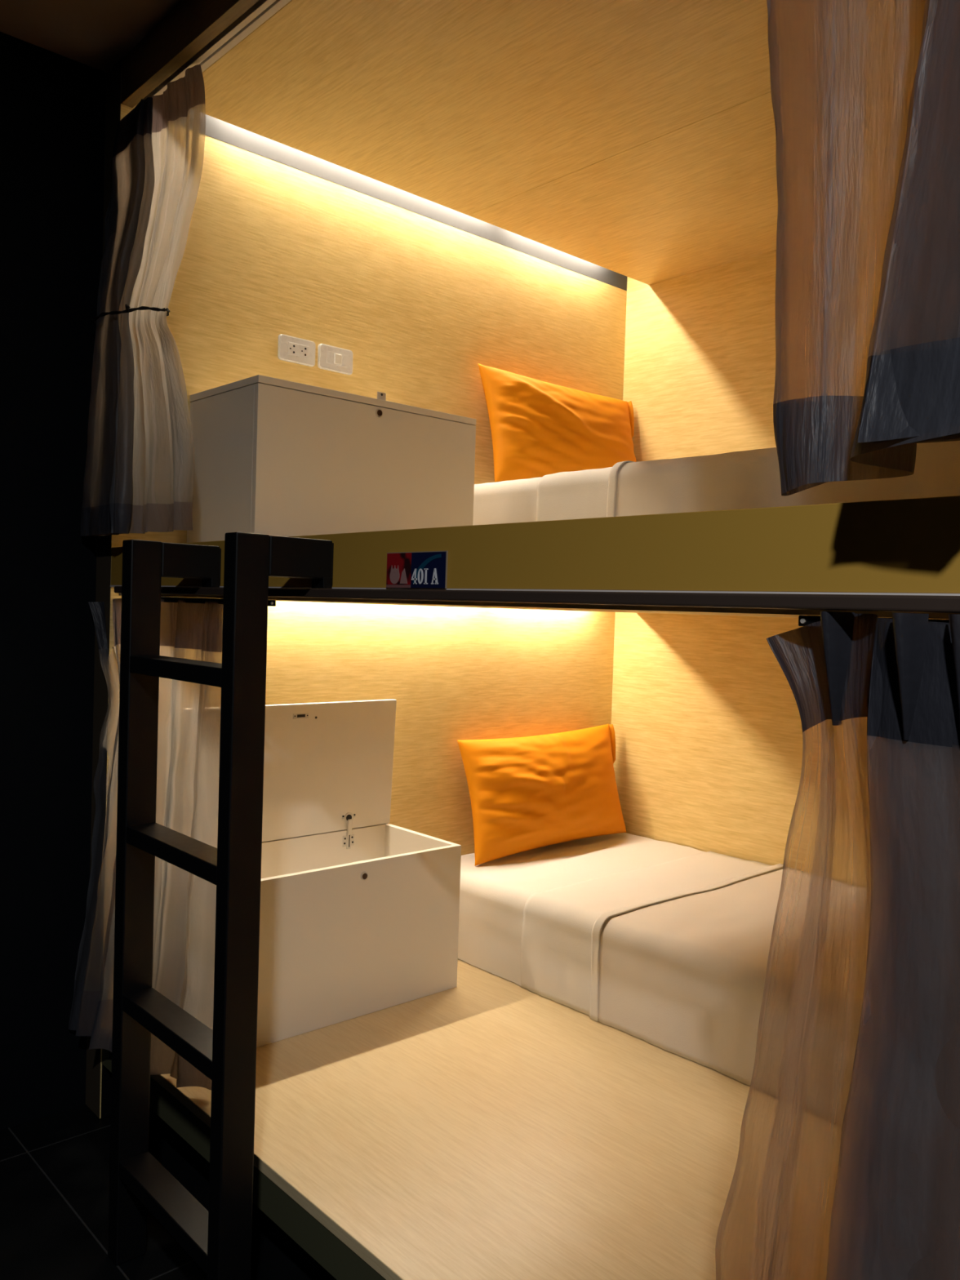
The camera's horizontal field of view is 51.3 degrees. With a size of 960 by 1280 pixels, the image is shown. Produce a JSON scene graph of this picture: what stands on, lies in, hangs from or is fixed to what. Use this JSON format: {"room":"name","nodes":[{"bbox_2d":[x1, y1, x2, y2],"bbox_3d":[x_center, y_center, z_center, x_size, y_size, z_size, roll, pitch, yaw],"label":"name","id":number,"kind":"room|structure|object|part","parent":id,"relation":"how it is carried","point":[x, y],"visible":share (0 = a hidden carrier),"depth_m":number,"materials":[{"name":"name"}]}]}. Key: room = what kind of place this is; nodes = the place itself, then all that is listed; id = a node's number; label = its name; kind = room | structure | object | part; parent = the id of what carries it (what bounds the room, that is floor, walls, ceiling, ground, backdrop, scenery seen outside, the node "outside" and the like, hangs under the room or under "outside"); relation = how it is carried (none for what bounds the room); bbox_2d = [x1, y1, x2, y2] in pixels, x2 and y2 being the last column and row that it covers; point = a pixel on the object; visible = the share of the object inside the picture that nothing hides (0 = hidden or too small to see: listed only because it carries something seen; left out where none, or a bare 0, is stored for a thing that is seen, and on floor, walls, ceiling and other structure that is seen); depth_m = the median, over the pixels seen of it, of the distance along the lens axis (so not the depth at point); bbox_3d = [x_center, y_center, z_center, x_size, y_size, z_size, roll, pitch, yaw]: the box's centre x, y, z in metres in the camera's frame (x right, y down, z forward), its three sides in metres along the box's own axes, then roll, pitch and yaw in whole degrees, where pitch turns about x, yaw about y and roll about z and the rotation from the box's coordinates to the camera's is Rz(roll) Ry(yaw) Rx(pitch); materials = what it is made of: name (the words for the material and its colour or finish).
{"room":"dormitory","nodes":[
{"label":"dormitory","id":0,"kind":"room"},
{"bbox_2d":[0,31,106,1130],"bbox_3d":[-0.955,-0.112,2.613,3.950,2.600,0.120,0,2,-42],"label":"wall","id":1,"kind":"structure","parent":0,"point":[52,104],"depth_m":2.43,"materials":[{"name":"black paint"}]},
{"bbox_2d":[0,0,182,72],"bbox_3d":[0.631,-1.358,0.868,3.950,0.100,4.720,0,2,-42],"label":"ceiling","id":2,"kind":"structure","parent":0,"point":[97,34],"depth_m":2.27,"materials":[{"name":"brown paint"}]},
{"bbox_2d":[0,1104,316,1279],"bbox_3d":[0.544,1.339,0.951,3.950,0.100,4.720,0,2,-42],"label":"floor","id":3,"kind":"structure","parent":0,"point":[55,1168],"depth_m":2.11,"materials":[{"name":"tile"}]},
{"bbox_2d":[85,0,959,1279],"bbox_3d":[0.507,-0.055,2.324,1.931,2.595,2.267,0,2,-42],"label":"pod","id":4,"kind":"object","parent":3,"relation":"on","point":[581,195],"visible":0.65,"depth_m":2.50,"materials":[{"name":"brown wood"}]},
{"bbox_2d":[137,0,291,104],"bbox_3d":[-0.137,-1.257,1.686,0.034,0.023,2.048,0,2,-42],"label":"track","id":5,"kind":"object","parent":4,"relation":"attached to","point":[259,13],"visible":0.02,"depth_m":2.11,"materials":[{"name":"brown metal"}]},
{"bbox_2d":[80,64,205,537],"bbox_3d":[-0.790,-0.764,2.305,0.432,1.039,0.103,3,2,41],"label":"curtain","id":6,"kind":"object","parent":5,"relation":"hanging from","point":[139,476],"visible":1,"depth_m":2.30,"materials":[{"name":"grey fabric"}]},
{"bbox_2d":[90,304,169,324],"bbox_3d":[-0.824,-0.758,2.347,0.276,0.023,0.092,3,2,43],"label":"cord","id":7,"kind":"object","parent":6,"relation":"attached to","point":[128,309],"visible":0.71,"depth_m":2.28,"materials":[{"name":"black fabric"}]},
{"bbox_3d":[-0.130,-1.257,1.692,0.016,0.023,2.048,0,2,-42],"label":"rail","id":8,"kind":"part","parent":5,"relation":"part of","materials":[{"name":"white metal"}]},
{"bbox_2d":[766,0,959,496],"bbox_3d":[0.454,-0.673,0.880,0.175,1.052,0.711,1,2,-23],"label":"curtain","id":9,"kind":"object","parent":5,"relation":"hanging from","point":[911,397],"visible":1,"depth_m":1.04,"materials":[{"name":"grey fabric"}]},
{"bbox_2d":[160,596,275,606],"bbox_3d":[-0.635,-0.087,2.192,0.006,0.012,0.715,0,2,-42],"label":"rail","id":10,"kind":"object","parent":4,"relation":"attached to","point":[166,599],"visible":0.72,"depth_m":2.17,"materials":[{"name":"black metal"}]},
{"bbox_2d":[68,598,222,1089],"bbox_3d":[-0.745,0.448,2.278,0.683,1.085,0.105,3,2,41],"label":"curtain","id":11,"kind":"object","parent":10,"relation":"hanging from","point":[188,729],"visible":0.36,"depth_m":2.22,"materials":[{"name":"grey fabric"}]},
{"bbox_2d":[107,532,333,1279],"bbox_3d":[-0.493,0.521,1.847,0.189,1.410,0.450,0,2,-42],"label":"ladder","id":12,"kind":"object","parent":4,"relation":"attached to","point":[218,1239],"visible":0.98,"depth_m":1.71,"materials":[{"name":"black metal"}]},
{"bbox_3d":[-0.586,-0.149,1.997,0.124,0.083,0.042,0,2,-42],"label":"hook arm","id":13,"kind":"part","parent":12,"relation":"part of","materials":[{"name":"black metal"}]},
{"bbox_3d":[-0.539,-0.150,2.040,0.003,0.074,0.036,0,2,-42],"label":"mounting plate","id":14,"kind":"part","parent":12,"relation":"part of","materials":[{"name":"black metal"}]},
{"bbox_3d":[-0.312,-0.131,1.695,0.124,0.083,0.038,0,2,-42],"label":"hook arm","id":15,"kind":"part","parent":12,"relation":"part of","materials":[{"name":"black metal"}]},
{"bbox_3d":[-0.265,-0.131,1.737,0.003,0.074,0.032,0,2,-42],"label":"mounting plate","id":16,"kind":"part","parent":12,"relation":"part of","materials":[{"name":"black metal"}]},
{"bbox_2d":[277,333,315,366],"bbox_3d":[-0.505,-0.800,2.761,0.117,0.070,0.010,0,2,-42],"label":"wall socket","id":17,"kind":"object","parent":4,"relation":"attached to","point":[293,349],"visible":1,"depth_m":2.76,"materials":[{"name":"white plastic"}]},
{"bbox_2d":[186,374,475,542],"bbox_3d":[-0.381,-0.430,2.661,0.675,0.424,0.351,0,2,-42],"label":"storage box","id":18,"kind":"object","parent":4,"relation":"on","point":[273,456],"visible":0.77,"depth_m":2.46,"materials":[{"name":"white wood"}]},
{"bbox_3d":[-0.494,-0.416,2.785,0.675,0.382,0.018,0,2,-42],"label":"panel","id":19,"kind":"part","parent":18,"relation":"part of","materials":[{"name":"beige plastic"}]},
{"bbox_3d":[-0.627,-0.410,2.443,0.018,0.382,0.311,0,2,-42],"label":"panel","id":20,"kind":"part","parent":18,"relation":"part of","materials":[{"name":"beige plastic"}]},
{"bbox_3d":[-0.377,-0.610,2.657,0.675,0.017,0.347,0,2,-42],"label":"lid","id":21,"kind":"part","parent":18,"relation":"part of","materials":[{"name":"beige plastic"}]},
{"bbox_3d":[-0.253,-0.624,2.563,0.028,0.024,0.002,0,2,-42],"label":"strike plate","id":22,"kind":"part","parent":18,"relation":"part of","materials":[{"name":"silver metal"}]},
{"bbox_2d":[317,343,352,374],"bbox_3d":[-0.409,-0.800,2.845,0.116,0.070,0.013,0,2,-42],"label":"light switch","id":23,"kind":"object","parent":4,"relation":"attached to","point":[332,358],"visible":1,"depth_m":2.84,"materials":[{"name":"white plastic"}]},
{"bbox_3d":[-0.407,-0.800,2.845,0.068,0.034,0.001,0,2,-42],"label":"switch frame","id":24,"kind":"part","parent":23,"relation":"part of","materials":[{"name":"white plastic"}]},
{"bbox_3d":[-0.221,-0.103,3.129,1.930,2.595,0.094,0,2,-42],"label":"panel","id":25,"kind":"part","parent":4,"relation":"part of","materials":[{"name":"brown wood"}]},
{"bbox_2d":[256,698,461,1047],"bbox_3d":[-0.418,0.574,2.690,0.674,0.780,0.353,0,2,-42],"label":"storage box","id":26,"kind":"object","parent":4,"relation":"on","point":[359,914],"visible":0.62,"depth_m":2.72,"materials":[{"name":"white wood"}]},
{"bbox_3d":[-0.499,0.211,2.788,0.050,0.015,0.002,0,2,-42],"label":"latch plate","id":27,"kind":"part","parent":26,"relation":"part of","materials":[{"name":"silver metal"}]},
{"bbox_3d":[-0.535,0.757,2.819,0.674,0.400,0.018,0,2,-42],"label":"panel","id":28,"kind":"part","parent":26,"relation":"part of","materials":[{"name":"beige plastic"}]},
{"bbox_3d":[-0.518,0.366,2.802,0.674,0.377,0.034,0,2,-42],"label":"lid","id":29,"kind":"part","parent":26,"relation":"part of","materials":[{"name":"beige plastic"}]},
{"bbox_3d":[-0.386,0.589,2.929,0.040,0.032,0.002,0,2,-42],"label":"mounting plate","id":30,"kind":"part","parent":26,"relation":"part of","materials":[{"name":"silver metal"}]},
{"bbox_2d":[342,813,355,820],"bbox_3d":[-0.384,0.521,2.927,0.045,0.019,0.004,0,2,-42],"label":"latch","id":31,"kind":"object","parent":26,"relation":"on","point":[344,816],"depth_m":2.92,"materials":[{"name":"silver metal"}]},
{"bbox_3d":[-0.383,0.569,2.926,0.013,0.088,0.010,0,2,-42],"label":"hinge arm","id":32,"kind":"part","parent":26,"relation":"part of","materials":[{"name":"silver metal"}]},
{"bbox_3d":[-0.314,0.771,2.575,0.674,0.400,0.018,0,2,-42],"label":"panel","id":33,"kind":"part","parent":26,"relation":"part of","materials":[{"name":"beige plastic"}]},
{"bbox_3d":[-0.181,0.765,2.917,0.018,0.400,0.311,0,2,-42],"label":"panel","id":34,"kind":"part","parent":26,"relation":"part of","materials":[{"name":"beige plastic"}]},
{"bbox_2d":[386,550,448,588],"bbox_3d":[-0.100,-0.109,1.553,0.004,0.057,0.149,0,2,-42],"label":"room sign","id":35,"kind":"object","parent":4,"relation":"attached to","point":[423,569],"visible":1,"depth_m":1.55,"materials":[{"name":"multicoloured"}]},
{"bbox_2d":[472,476,542,525],"bbox_3d":[0.865,-0.307,2.650,0.892,0.260,2.047,0,2,-42],"label":"mattress","id":36,"kind":"object","parent":4,"relation":"on","point":[511,501],"visible":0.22,"depth_m":2.87,"materials":[{"name":"white fabric"}]},
{"bbox_2d":[477,363,636,482],"bbox_3d":[0.293,-0.677,3.365,0.744,0.384,0.191,0,2,-44],"label":"pillow","id":37,"kind":"object","parent":36,"relation":"on","point":[539,428],"visible":0.81,"depth_m":3.21,"materials":[{"name":"orange fabric"}]},
{"bbox_2d":[535,466,612,521],"bbox_3d":[1.017,-0.299,2.479,0.897,0.265,1.588,0,2,-42],"label":"sheet","id":38,"kind":"object","parent":36,"relation":"on","point":[582,494],"visible":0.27,"depth_m":2.67,"materials":[{"name":"white fabric"}]},
{"bbox_2d":[606,440,959,517],"bbox_3d":[1.103,-0.297,2.378,0.904,0.273,1.324,0,2,-42],"label":"blanket","id":39,"kind":"object","parent":38,"relation":"on","point":[751,478],"visible":0.5,"depth_m":2.28,"materials":[{"name":"beige fabric"}]},
{"bbox_3d":[-0.209,-0.086,1.692,0.022,0.005,2.054,0,2,-42],"label":"board trim","id":40,"kind":"part","parent":4,"relation":"part of","materials":[{"name":"black wood"}]},
{"bbox_2d":[114,586,959,613],"bbox_3d":[-0.197,-0.076,1.644,0.028,0.016,1.965,0,2,-42],"label":"curtain rod","id":41,"kind":"object","parent":4,"relation":"attached to","point":[901,603],"visible":0.9,"depth_m":1.18,"materials":[{"name":"brown metal"}]},
{"bbox_2d":[715,611,959,1279],"bbox_3d":[0.428,0.503,0.881,0.116,1.049,0.632,1,2,-32],"label":"curtain","id":42,"kind":"object","parent":41,"relation":"hanging from","point":[894,683],"visible":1,"depth_m":0.93,"materials":[{"name":"grey fabric"}]},
{"bbox_3d":[0.264,-1.256,1.982,0.952,0.025,1.952,0,2,-42],"label":"ceiling panel","id":43,"kind":"part","parent":4,"relation":"part of","materials":[{"name":"brown wood"}]},
{"bbox_2d":[457,832,705,986],"bbox_3d":[0.826,0.873,2.687,0.892,0.261,2.047,0,2,-42],"label":"mattress","id":44,"kind":"object","parent":4,"relation":"on","point":[494,895],"visible":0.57,"depth_m":3.01,"materials":[{"name":"white fabric"}]},
{"bbox_2d":[457,724,626,866],"bbox_3d":[0.230,0.505,3.380,0.750,0.396,0.204,0,2,-38],"label":"pillow","id":45,"kind":"object","parent":44,"relation":"on","point":[526,793],"visible":1,"depth_m":3.27,"materials":[{"name":"orange fabric"}]},
{"bbox_2d":[520,851,772,1016],"bbox_3d":[0.978,0.881,2.515,0.900,0.266,1.588,0,2,-42],"label":"sheet","id":46,"kind":"object","parent":44,"relation":"on","point":[555,956],"visible":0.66,"depth_m":2.77,"materials":[{"name":"white fabric"}]},
{"bbox_2d":[589,863,854,1124],"bbox_3d":[1.065,0.882,2.415,0.903,0.275,1.324,0,2,-42],"label":"blanket","id":47,"kind":"object","parent":46,"relation":"on","point":[682,974],"visible":0.62,"depth_m":2.42,"materials":[{"name":"beige fabric"}]},
{"bbox_3d":[0.941,-1.254,2.595,0.872,0.025,1.952,0,2,-42],"label":"ceiling panel","id":48,"kind":"part","parent":4,"relation":"part of","materials":[{"name":"brown wood"}]},
{"bbox_3d":[1.201,-0.053,2.970,0.025,2.595,2.053,0,2,-42],"label":"panel","id":49,"kind":"part","parent":4,"relation":"part of","materials":[{"name":"brown wood"}]},
{"bbox_2d":[798,615,949,626],"bbox_3d":[0.421,-0.017,1.024,0.006,0.012,0.209,0,2,-42],"label":"rail","id":50,"kind":"object","parent":4,"relation":"attached to","point":[803,620],"visible":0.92,"depth_m":1.09,"materials":[{"name":"black metal"}]}
]}

